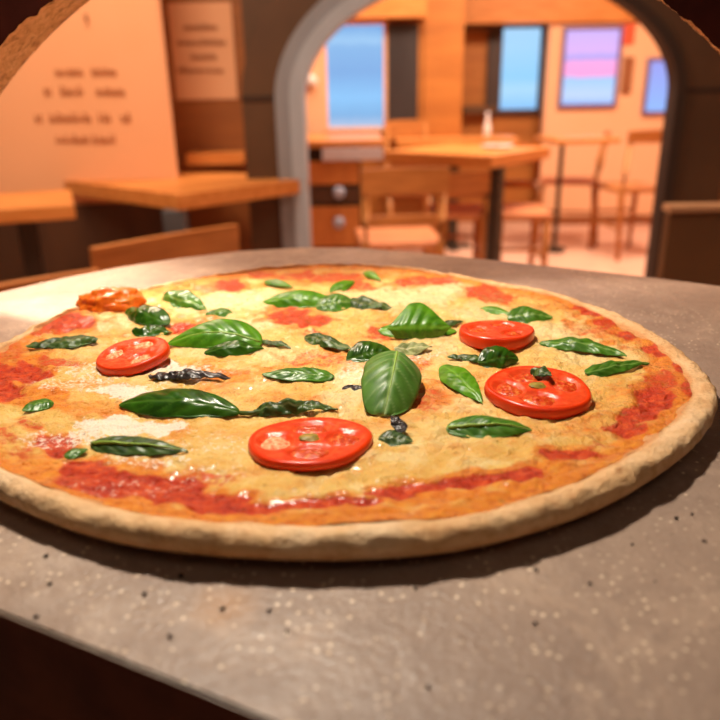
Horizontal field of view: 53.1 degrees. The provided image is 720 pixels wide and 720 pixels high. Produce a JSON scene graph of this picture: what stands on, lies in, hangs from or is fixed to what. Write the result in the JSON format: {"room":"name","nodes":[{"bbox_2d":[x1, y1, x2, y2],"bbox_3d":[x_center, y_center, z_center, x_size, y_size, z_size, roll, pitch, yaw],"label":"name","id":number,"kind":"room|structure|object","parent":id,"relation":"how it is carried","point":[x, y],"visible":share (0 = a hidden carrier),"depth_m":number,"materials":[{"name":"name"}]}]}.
{"room":"pizza restaurant","nodes":[
{"label":"pizza restaurant","id":0,"kind":"room"},
{"bbox_2d":[0,0,177,203],"bbox_3d":[-1.678,-1.473,2.523,1.895,1.840,0.060,-1,21,0],"label":"wall","id":1,"kind":"structure","parent":0,"point":[126,37],"depth_m":2.69,"materials":[{"name":"paint"}]},
{"bbox_2d":[0,203,165,282],"bbox_3d":[-1.658,-0.300,2.957,1.895,0.660,0.072,-1,21,0],"label":"trim","id":2,"kind":"structure","parent":1,"relation":"attached to","point":[65,244],"depth_m":2.85,"materials":[{"name":"brown wood"}]},
{"bbox_2d":[35,67,130,143],"bbox_3d":[-1.042,-0.948,2.690,0.359,0.270,0.005,-1,21,0],"label":"lettering","id":3,"kind":"object","parent":1,"relation":"attached to","point":[68,72],"depth_m":2.70,"materials":[{"name":"brown paint"}]},
{"bbox_2d":[160,0,251,250],"bbox_3d":[-0.647,-1.299,2.953,0.473,2.500,0.050,-1,21,0],"label":"wall","id":4,"kind":"structure","parent":0,"point":[212,124],"depth_m":3.05,"materials":[{"name":"brown wood"}]},
{"bbox_2d":[167,2,237,99],"bbox_3d":[-0.640,-1.256,2.935,0.256,0.365,0.008,-1,21,0],"label":"poster","id":5,"kind":"object","parent":4,"relation":"attached to","point":[201,33],"visible":1,"depth_m":2.93,"materials":[{"name":"paper"}]},
{"bbox_2d":[186,151,245,164],"bbox_3d":[-0.604,-0.851,3.029,0.228,0.045,0.118,-1,21,0],"label":"trim","id":6,"kind":"structure","parent":4,"relation":"attached to","point":[195,157],"depth_m":2.98,"materials":[{"name":"brown wood"}]},
{"bbox_2d":[241,0,272,59],"bbox_3d":[0.459,-1.677,2.450,1.787,1.476,0.001,-1,21,0],"label":"wall","id":7,"kind":"structure","parent":0,"point":[253,11],"depth_m":2.61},
{"bbox_2d":[0,0,719,49],"bbox_3d":[-0.015,-0.770,0.202,2.200,1.580,0.001,-1,21,0],"label":"wall","id":8,"kind":"structure","parent":0,"point":[704,14],"depth_m":0.42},
{"bbox_2d":[0,0,719,93],"bbox_3d":[0.007,-0.163,0.473,0.684,0.254,0.080,-1,21,0],"label":"trim","id":9,"kind":"structure","parent":8,"relation":"attached to","point":[19,45],"depth_m":0.46,"materials":[{"name":"paint"}]},
{"bbox_2d":[1,7,719,92],"bbox_3d":[-0.003,-0.798,0.277,2.200,1.580,0.001,-1,21,0],"label":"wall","id":10,"kind":"structure","parent":0,"point":[80,7],"depth_m":0.49,"materials":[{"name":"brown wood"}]},
{"bbox_2d":[306,19,424,227],"bbox_3d":[-0.404,-1.990,4.784,1.662,2.500,0.160,-1,21,0],"label":"wall","id":11,"kind":"structure","parent":0,"point":[402,205],"depth_m":4.87,"materials":[{"name":"orange wood"}]},
{"bbox_2d":[307,74,316,87],"bbox_3d":[-0.323,-1.833,4.729,0.084,0.084,0.054,-1,21,0],"label":"wall light","id":12,"kind":"object","parent":11,"relation":"attached to","point":[312,81],"visible":0.79,"depth_m":4.71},
{"bbox_2d":[322,0,426,131],"bbox_3d":[0.085,-2.158,4.664,0.678,1.297,0.148,-1,21,0],"label":"window","id":13,"kind":"structure","parent":11,"relation":"attached to","point":[354,60],"depth_m":4.80,"materials":[{"name":"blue glass"}]},
{"bbox_2d":[387,23,418,120],"bbox_3d":[0.285,-1.905,4.814,0.204,0.628,0.050,-1,21,0],"label":"panel","id":14,"kind":"object","parent":11,"relation":"attached to","point":[402,38],"visible":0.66,"depth_m":4.78,"materials":[{"name":"brown wood"}]},
{"bbox_2d":[423,0,464,242],"bbox_3d":[0.556,-2.065,4.938,0.260,2.500,0.310,-1,21,0],"label":"wall column","id":15,"kind":"structure","parent":0,"point":[444,21],"depth_m":4.82,"materials":[{"name":"orange wood"}]},
{"bbox_2d":[458,30,540,221],"bbox_3d":[1.053,-2.349,5.673,0.942,2.500,0.060,-1,21,0],"label":"wall","id":16,"kind":"structure","parent":0,"point":[475,53],"depth_m":5.80,"materials":[{"name":"orange wood"}]},
{"bbox_2d":[462,106,494,113],"bbox_3d":[0.938,-1.985,5.710,0.243,0.057,0.120,-1,21,0],"label":"wall shelf","id":17,"kind":"object","parent":16,"relation":"attached to","point":[465,109],"visible":0.96,"depth_m":5.66,"materials":[{"name":"brown wood"}]},
{"bbox_2d":[464,24,494,29],"bbox_3d":[0.911,-2.548,5.499,0.218,0.046,0.120,-1,21,0],"label":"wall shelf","id":18,"kind":"object","parent":16,"relation":"attached to","point":[466,27],"visible":0.55,"depth_m":5.45,"materials":[{"name":"brown wood"}]},
{"bbox_2d":[485,24,546,114],"bbox_3d":[1.254,-2.277,5.642,0.512,0.671,0.030,-1,21,0],"label":"window","id":19,"kind":"structure","parent":16,"relation":"in","point":[516,53],"depth_m":5.64,"materials":[{"name":"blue glass"}]},
{"bbox_2d":[392,221,649,276],"bbox_3d":[0.497,-0.178,3.541,6.200,0.050,5.850,-1,21,0],"label":"floor","id":20,"kind":"structure","parent":0,"point":[516,234],"depth_m":5.05,"materials":[{"name":"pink tile"}]},
{"bbox_2d":[0,189,75,278],"bbox_3d":[-1.238,-0.139,2.380,0.750,0.750,0.400,-9,22,-20],"label":"dining table","id":21,"kind":"object","parent":20,"relation":"on","point":[24,209],"visible":0.38,"depth_m":2.30,"materials":[{"name":"brown wood"}]},
{"bbox_2d":[0,268,100,291],"bbox_3d":[-0.709,0.150,1.576,0.232,0.758,0.470,-17,26,-36],"label":"dining chair","id":22,"kind":"object","parent":20,"relation":"on","point":[5,286],"visible":0.12,"depth_m":1.27,"materials":[{"name":"brown wood"}]},
{"bbox_2d":[89,224,238,270],"bbox_3d":[-0.582,0.010,1.944,0.379,0.758,0.470,-20,28,-41],"label":"dining chair","id":23,"kind":"object","parent":20,"relation":"on","point":[225,238],"visible":0.13,"depth_m":1.65,"materials":[{"name":"brown wood"}]},
{"bbox_2d":[64,172,307,233],"bbox_3d":[-0.806,-0.297,2.782,1.232,0.750,0.828,-1,21,0],"label":"dining table","id":24,"kind":"object","parent":20,"relation":"on","point":[189,190],"visible":0.38,"depth_m":2.56,"materials":[{"name":"brown wood"}]},
{"bbox_2d":[308,132,383,247],"bbox_3d":[-0.157,-0.959,4.442,0.588,0.801,0.807,-1,21,0],"label":"base cabinet","id":25,"kind":"object","parent":20,"relation":"on","point":[335,159],"visible":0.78,"depth_m":4.06,"materials":[{"name":"brown wood"}]},
{"bbox_2d":[308,132,383,147],"bbox_3d":[-0.164,-1.322,4.320,0.588,0.035,0.780,-1,21,0],"label":"countertop","id":26,"kind":"structure","parent":25,"relation":"on","point":[366,139],"depth_m":3.99,"materials":[{"name":"brown wood"}]},
{"bbox_2d":[355,167,449,254],"bbox_3d":[0.173,-0.488,3.224,0.360,0.768,0.468,-2,21,-4],"label":"dining chair","id":27,"kind":"object","parent":20,"relation":"on","point":[402,180],"visible":0.7,"depth_m":2.98,"materials":[{"name":"brown wood"}]},
{"bbox_2d":[384,120,431,249],"bbox_3d":[0.318,-1.139,4.809,0.300,0.868,0.470,-1,21,0],"label":"dining chair","id":28,"kind":"object","parent":20,"relation":"on","point":[393,129],"visible":0.33,"depth_m":4.87,"materials":[{"name":"brown wood"}]},
{"bbox_2d":[395,135,518,250],"bbox_3d":[0.646,-1.149,4.986,0.800,0.750,0.300,-1,21,0],"label":"dining table","id":29,"kind":"object","parent":20,"relation":"on","point":[451,243],"visible":0.65,"depth_m":4.73,"materials":[{"name":"brown wood"}]},
{"bbox_2d":[483,112,490,136],"bbox_3d":[0.854,-1.579,4.826,0.050,0.160,0.050,-1,21,0],"label":"cruet bottle","id":30,"kind":"object","parent":29,"relation":"on","point":[487,127],"visible":1,"depth_m":4.82,"materials":[{"name":"white glass"}]},
{"bbox_2d":[428,172,490,258],"bbox_3d":[0.524,-0.704,3.926,0.300,0.668,0.468,0,21,4],"label":"dining chair","id":31,"kind":"object","parent":20,"relation":"on","point":[462,185],"visible":0.72,"depth_m":3.74,"materials":[{"name":"brown wood"}]},
{"bbox_2d":[383,143,549,260],"bbox_3d":[0.635,-0.770,3.975,0.830,0.750,0.742,15,26,36],"label":"dining table","id":32,"kind":"object","parent":20,"relation":"on","point":[448,154],"visible":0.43,"depth_m":3.71,"materials":[{"name":"brown wood"}]},
{"bbox_2d":[481,144,513,148],"bbox_3d":[0.752,-1.168,3.938,0.180,0.017,0.180,-1,21,0],"label":"plate","id":33,"kind":"object","parent":32,"relation":"on","point":[491,146],"visible":1,"depth_m":3.91,"materials":[{"name":"white ceramic"}]},
{"bbox_2d":[500,143,551,265],"bbox_3d":[0.861,-0.768,3.937,0.280,0.768,0.468,0,21,4],"label":"dining chair","id":34,"kind":"object","parent":20,"relation":"on","point":[534,211],"visible":0.55,"depth_m":3.89,"materials":[{"name":"brown wood"}]},
{"bbox_2d":[536,131,611,246],"bbox_3d":[1.500,-1.216,5.102,0.465,0.768,0.280,4,21,14],"label":"dining chair","id":35,"kind":"object","parent":20,"relation":"on","point":[544,180],"visible":0.57,"depth_m":5.03,"materials":[{"name":"brown wood"}]},
{"bbox_2d":[534,135,620,252],"bbox_3d":[1.414,-1.102,4.824,0.420,0.750,0.400,-4,21,-7],"label":"dining table","id":36,"kind":"object","parent":20,"relation":"on","point":[561,140],"visible":0.86,"depth_m":4.73,"materials":[{"name":"brown wood"}]},
{"bbox_2d":[587,130,661,260],"bbox_3d":[1.768,-1.090,4.697,0.330,0.808,0.466,-4,21,-7],"label":"dining chair","id":37,"kind":"object","parent":20,"relation":"on","point":[623,187],"visible":0.7,"depth_m":4.60,"materials":[{"name":"brown wood"}]},
{"bbox_2d":[656,202,719,285],"bbox_3d":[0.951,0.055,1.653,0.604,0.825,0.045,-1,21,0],"label":"cabinet","id":38,"kind":"object","parent":20,"relation":"on","point":[690,238],"depth_m":1.52,"materials":[{"name":"brown wood"}]},
{"bbox_2d":[662,202,719,212],"bbox_3d":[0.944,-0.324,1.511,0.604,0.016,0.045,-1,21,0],"label":"countertop","id":39,"kind":"structure","parent":38,"relation":"on","point":[695,207],"depth_m":1.49,"materials":[{"name":"brown wood"}]},
{"bbox_3d":[0.150,0.464,0.516,0.932,0.884,0.506,9,23,25],"label":"oven base","id":40,"kind":"object","parent":20,"relation":"on","visible":0},
{"bbox_2d":[0,248,719,719],"bbox_3d":[0.142,0.033,0.355,0.936,0.035,0.509,9,23,25],"label":"stone slab","id":41,"kind":"object","parent":40,"relation":"on","point":[360,643],"visible":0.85,"depth_m":0.21,"materials":[{"name":"grey stone"}]},
{"bbox_2d":[0,263,717,560],"bbox_3d":[-0.017,-0.008,0.399,0.369,0.015,0.385,-1,21,0],"label":"pizza","id":42,"kind":"object","parent":41,"relation":"on","point":[438,492],"depth_m":0.29,"materials":[{"name":"beige food"}]},
{"bbox_2d":[22,398,53,411],"bbox_3d":[-0.143,0.020,0.321,0.011,0.003,0.012,-1,21,0],"label":"basil leaf","id":43,"kind":"object","parent":42,"relation":"on","point":[42,404],"visible":1,"depth_m":0.32,"materials":[{"name":"green plant"}]},
{"bbox_2d":[26,335,97,348],"bbox_3d":[-0.165,-0.010,0.399,0.038,0.005,0.011,-7,22,-17],"label":"basil leaf","id":44,"kind":"object","parent":42,"relation":"on","point":[66,342],"visible":1,"depth_m":0.40,"materials":[{"name":"green plant"}]},
{"bbox_2d":[64,448,87,458],"bbox_3d":[-0.110,0.036,0.278,0.005,0.003,0.009,16,27,39],"label":"basil leaf","id":45,"kind":"object","parent":42,"relation":"on","point":[74,453],"visible":1,"depth_m":0.28,"materials":[{"name":"green plant"}]},
{"bbox_2d":[75,287,146,312],"bbox_3d":[-0.163,-0.037,0.471,0.045,0.023,0.024,-6,21,-13],"label":"tomato","id":46,"kind":"object","parent":42,"relation":"on","point":[102,299],"visible":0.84,"depth_m":0.46,"materials":[{"name":"food"}]},
{"bbox_2d":[96,337,170,375],"bbox_3d":[-0.117,-0.002,0.372,0.037,0.011,0.036,1,21,5],"label":"tomato slice","id":47,"kind":"object","parent":42,"relation":"on","point":[130,357],"visible":1,"depth_m":0.37,"materials":[{"name":"red food"}]},
{"bbox_2d":[90,436,187,455],"bbox_3d":[-0.087,0.034,0.281,0.041,0.005,0.010,3,21,11],"label":"basil leaf","id":48,"kind":"object","parent":42,"relation":"on","point":[115,445],"visible":1,"depth_m":0.28,"materials":[{"name":"green plant"}]},
{"bbox_2d":[125,305,170,325],"bbox_3d":[-0.133,-0.028,0.442,0.043,0.009,0.014,11,24,28],"label":"basil leaf","id":49,"kind":"object","parent":42,"relation":"on","point":[143,315],"visible":1,"depth_m":0.44,"materials":[{"name":"green plant"}]},
{"bbox_2d":[132,325,171,336],"bbox_3d":[-0.121,-0.017,0.420,0.025,0.005,0.013,-1,21,0],"label":"basil leaf","id":50,"kind":"object","parent":42,"relation":"on","point":[148,331],"visible":0.99,"depth_m":0.42,"materials":[{"name":"green plant"}]},
{"bbox_2d":[161,289,206,310],"bbox_3d":[-0.117,-0.040,0.474,0.045,0.010,0.014,18,28,41],"label":"basil leaf","id":51,"kind":"object","parent":42,"relation":"on","point":[182,298],"visible":1,"depth_m":0.47,"materials":[{"name":"green plant"}]},
{"bbox_2d":[119,388,261,417],"bbox_3d":[-0.075,0.019,0.315,0.066,0.009,0.014,2,21,7],"label":"basil leaf","id":52,"kind":"object","parent":42,"relation":"on","point":[171,402],"visible":1,"depth_m":0.31,"materials":[{"name":"green plant"}]},
{"bbox_2d":[168,319,262,348],"bbox_3d":[-0.080,-0.014,0.397,0.054,0.013,0.018,-1,21,0],"label":"basil leaf","id":53,"kind":"object","parent":42,"relation":"on","point":[206,335],"visible":0.98,"depth_m":0.40,"materials":[{"name":"green plant"}]},
{"bbox_2d":[205,308,232,316],"bbox_3d":[-0.089,-0.029,0.450,0.015,0.004,0.013,10,23,26],"label":"basil leaf","id":54,"kind":"object","parent":42,"relation":"on","point":[221,312],"visible":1,"depth_m":0.45,"materials":[{"name":"green plant"}]},
{"bbox_2d":[204,340,263,356],"bbox_3d":[-0.068,-0.006,0.386,0.032,0.007,0.009,-1,21,0],"label":"basil leaf","id":55,"kind":"object","parent":42,"relation":"on","point":[237,347],"visible":1,"depth_m":0.39,"materials":[{"name":"green plant"}]},
{"bbox_2d":[264,279,292,287],"bbox_3d":[-0.059,-0.055,0.517,0.029,0.004,0.006,17,27,39],"label":"basil leaf","id":56,"kind":"object","parent":42,"relation":"on","point":[272,282],"visible":1,"depth_m":0.52,"materials":[{"name":"green plant"}]},
{"bbox_2d":[263,290,326,307],"bbox_3d":[-0.040,-0.040,0.471,0.050,0.010,0.013,-1,21,0],"label":"basil leaf","id":57,"kind":"object","parent":42,"relation":"on","point":[295,298],"visible":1,"depth_m":0.47,"materials":[{"name":"green plant"}]},
{"bbox_2d":[262,367,334,381],"bbox_3d":[-0.030,0.007,0.350,0.036,0.005,0.010,-1,21,0],"label":"basil leaf","id":58,"kind":"object","parent":42,"relation":"on","point":[308,374],"visible":1,"depth_m":0.35,"materials":[{"name":"green plant"}]},
{"bbox_2d":[248,417,372,470],"bbox_3d":[-0.019,0.033,0.284,0.050,0.007,0.046,-7,21,-15],"label":"tomato slice","id":59,"kind":"object","parent":42,"relation":"on","point":[313,443],"visible":1,"depth_m":0.28,"materials":[{"name":"red food"}]},
{"bbox_2d":[304,332,350,350],"bbox_3d":[-0.018,-0.010,0.396,0.010,0.006,0.037,-17,26,-37],"label":"basil leaf","id":60,"kind":"object","parent":42,"relation":"on","point":[325,341],"visible":1,"depth_m":0.39,"materials":[{"name":"green plant"}]},
{"bbox_2d":[316,293,351,311],"bbox_3d":[-0.015,-0.037,0.465,0.028,0.009,0.015,-1,21,0],"label":"basil leaf","id":61,"kind":"object","parent":42,"relation":"on","point":[334,302],"visible":1,"depth_m":0.46,"materials":[{"name":"green plant"}]},
{"bbox_2d":[329,280,354,292],"bbox_3d":[-0.012,-0.052,0.509,0.007,0.006,0.032,14,25,34],"label":"basil leaf","id":62,"kind":"object","parent":42,"relation":"on","point":[343,285],"visible":1,"depth_m":0.51,"materials":[{"name":"green plant"}]},
{"bbox_2d":[346,341,389,361],"bbox_3d":[0.005,-0.004,0.377,0.024,0.008,0.013,-1,21,0],"label":"basil leaf","id":63,"kind":"object","parent":42,"relation":"on","point":[362,351],"visible":0.7,"depth_m":0.38,"materials":[{"name":"green plant"}]},
{"bbox_2d":[350,295,391,309],"bbox_3d":[0.005,-0.037,0.465,0.033,0.006,0.012,8,22,22],"label":"basil leaf","id":64,"kind":"object","parent":42,"relation":"on","point":[362,302],"visible":1,"depth_m":0.46,"materials":[{"name":"green plant"}]},
{"bbox_2d":[364,271,381,280],"bbox_3d":[0.009,-0.063,0.536,0.005,0.004,0.028,-9,22,-19],"label":"basil leaf","id":65,"kind":"object","parent":42,"relation":"on","point":[370,274],"visible":1,"depth_m":0.53,"materials":[{"name":"green plant"}]},
{"bbox_2d":[361,350,421,416],"bbox_3d":[0.015,0.008,0.329,0.028,0.016,0.050,-1,21,0],"label":"basil leaf","id":66,"kind":"object","parent":42,"relation":"on","point":[390,380],"visible":1,"depth_m":0.32,"materials":[{"name":"green plant"}]},
{"bbox_2d":[378,430,412,446],"bbox_3d":[0.014,0.031,0.286,0.014,0.004,0.009,-1,21,0],"label":"basil leaf","id":67,"kind":"object","parent":42,"relation":"on","point":[390,437],"visible":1,"depth_m":0.28,"materials":[{"name":"green plant"}]},
{"bbox_2d":[394,342,431,354],"bbox_3d":[0.028,-0.006,0.384,0.020,0.005,0.011,-1,21,0],"label":"basil leaf","id":68,"kind":"object","parent":42,"relation":"on","point":[412,348],"visible":0.94,"depth_m":0.38,"materials":[{"name":"beige food"}]},
{"bbox_2d":[378,324,456,337],"bbox_3d":[0.033,-0.018,0.413,0.045,0.006,0.019,-1,21,0],"label":"basil leaf","id":69,"kind":"object","parent":42,"relation":"on","point":[383,331],"visible":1,"depth_m":0.41,"materials":[{"name":"green plant"}]},
{"bbox_2d":[386,302,451,338],"bbox_3d":[0.033,-0.022,0.409,0.037,0.017,0.018,-1,21,0],"label":"basil leaf","id":70,"kind":"object","parent":42,"relation":"on","point":[417,320],"visible":1,"depth_m":0.40,"materials":[{"name":"green plant"}]},
{"bbox_2d":[445,320,462,325],"bbox_3d":[0.055,-0.022,0.428,0.013,0.003,0.005,-6,21,-13],"label":"basil leaf","id":71,"kind":"object","parent":42,"relation":"on","point":[449,322],"visible":0.77,"depth_m":0.43,"materials":[{"name":"green plant"}]},
{"bbox_2d":[438,364,482,403],"bbox_3d":[0.046,0.009,0.339,0.014,0.005,0.048,-4,21,-8],"label":"basil leaf","id":72,"kind":"object","parent":42,"relation":"on","point":[459,379],"visible":1,"depth_m":0.34,"materials":[{"name":"green plant"}]},
{"bbox_2d":[446,415,531,437],"bbox_3d":[0.052,0.027,0.292,0.034,0.006,0.013,-1,21,0],"label":"basil leaf","id":73,"kind":"object","parent":42,"relation":"on","point":[477,426],"visible":1,"depth_m":0.29,"materials":[{"name":"green plant"}]},
{"bbox_2d":[480,306,508,314],"bbox_3d":[0.084,-0.030,0.446,0.006,0.004,0.024,-17,26,-36],"label":"basil leaf","id":74,"kind":"object","parent":42,"relation":"on","point":[495,310],"visible":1,"depth_m":0.45,"materials":[{"name":"green plant"}]},
{"bbox_2d":[459,320,534,349],"bbox_3d":[0.075,-0.014,0.399,0.041,0.009,0.040,7,22,20],"label":"tomato slice","id":75,"kind":"object","parent":42,"relation":"on","point":[511,335],"visible":1,"depth_m":0.39,"materials":[{"name":"red food"}]},
{"bbox_2d":[478,345,518,367],"bbox_3d":[0.070,-0.001,0.364,0.022,0.010,0.011,-1,21,0],"label":"basil leaf","id":76,"kind":"object","parent":42,"relation":"on","point":[495,356],"visible":1,"depth_m":0.36,"materials":[{"name":"green plant"}]},
{"bbox_2d":[507,306,552,323],"bbox_3d":[0.102,-0.027,0.433,0.026,0.008,0.013,7,22,21],"label":"basil leaf","id":77,"kind":"object","parent":42,"relation":"on","point":[525,314],"visible":0.92,"depth_m":0.43,"materials":[{"name":"green plant"}]},
{"bbox_2d":[484,366,591,419],"bbox_3d":[0.079,0.013,0.323,0.046,0.010,0.048,-1,22,0],"label":"tomato slice","id":78,"kind":"object","parent":42,"relation":"on","point":[561,395],"depth_m":0.32,"materials":[{"name":"red food"}]},
{"bbox_2d":[539,337,626,356],"bbox_3d":[0.117,-0.007,0.378,0.045,0.006,0.009,10,23,27],"label":"basil leaf","id":79,"kind":"object","parent":42,"relation":"on","point":[587,345],"visible":1,"depth_m":0.38,"materials":[{"name":"green plant"}]},
{"bbox_2d":[584,360,648,376],"bbox_3d":[0.126,0.004,0.351,0.038,0.005,0.008,-6,21,-12],"label":"basil leaf","id":80,"kind":"object","parent":42,"relation":"on","point":[610,367],"visible":1,"depth_m":0.35,"materials":[{"name":"green plant"}]},
{"bbox_2d":[538,21,663,215],"bbox_3d":[2.492,-2.311,5.504,2.135,2.500,0.100,-1,21,0],"label":"wall","id":81,"kind":"structure","parent":0,"point":[580,160],"depth_m":5.64,"materials":[{"name":"paint"}]},
{"bbox_2d":[464,0,635,25],"bbox_3d":[2.113,-2.789,5.355,2.878,0.500,0.240,-1,21,0],"label":"trim","id":82,"kind":"structure","parent":81,"relation":"attached to","point":[477,12],"depth_m":5.31,"materials":[{"name":"brown wood"}]},
{"bbox_2d":[557,26,623,107],"bbox_3d":[1.746,-2.218,5.463,0.450,0.571,0.030,-1,21,0],"label":"window","id":83,"kind":"structure","parent":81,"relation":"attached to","point":[590,63],"depth_m":5.46,"materials":[{"name":"multicoloured"}]},
{"bbox_2d":[540,215,651,225],"bbox_3d":[2.513,-1.151,5.872,2.135,0.070,0.024,-1,21,0],"label":"baseboard","id":84,"kind":"structure","parent":81,"relation":"attached to","point":[609,219],"depth_m":5.86,"materials":[{"name":"brown wood"}]},
{"bbox_2d":[620,57,634,92],"bbox_3d":[2.039,-2.171,5.488,0.075,0.257,0.020,-1,21,0],"label":"wall fitting","id":85,"kind":"object","parent":81,"relation":"attached to","point":[628,65],"visible":1,"depth_m":5.48,"materials":[{"name":"brown wood"}]},
{"bbox_2d":[620,25,635,43],"bbox_3d":[1.998,-2.437,5.390,0.112,0.132,0.015,-1,21,0],"label":"wall sign","id":86,"kind":"object","parent":81,"relation":"attached to","point":[629,30],"visible":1,"depth_m":5.38,"materials":[{"name":"red"}]},
{"bbox_2d":[641,58,666,114],"bbox_3d":[2.370,-2.095,5.513,0.385,0.408,0.030,-1,21,0],"label":"screen","id":87,"kind":"object","parent":81,"relation":"attached to","point":[655,84],"visible":0.44,"depth_m":5.52,"materials":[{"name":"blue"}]},
{"bbox_3d":[2.474,-1.246,2.665,2.209,2.500,0.045,-1,21,0],"label":"doorway","id":88,"kind":"structure","parent":0,"visible":0},
{"bbox_2d":[240,0,719,277],"bbox_3d":[0.474,-0.792,2.739,1.815,1.664,0.160,-1,21,0],"label":"archway","id":89,"kind":"object","parent":88,"relation":"attached to","point":[287,41],"depth_m":2.64,"materials":[{"name":"grey stone"}]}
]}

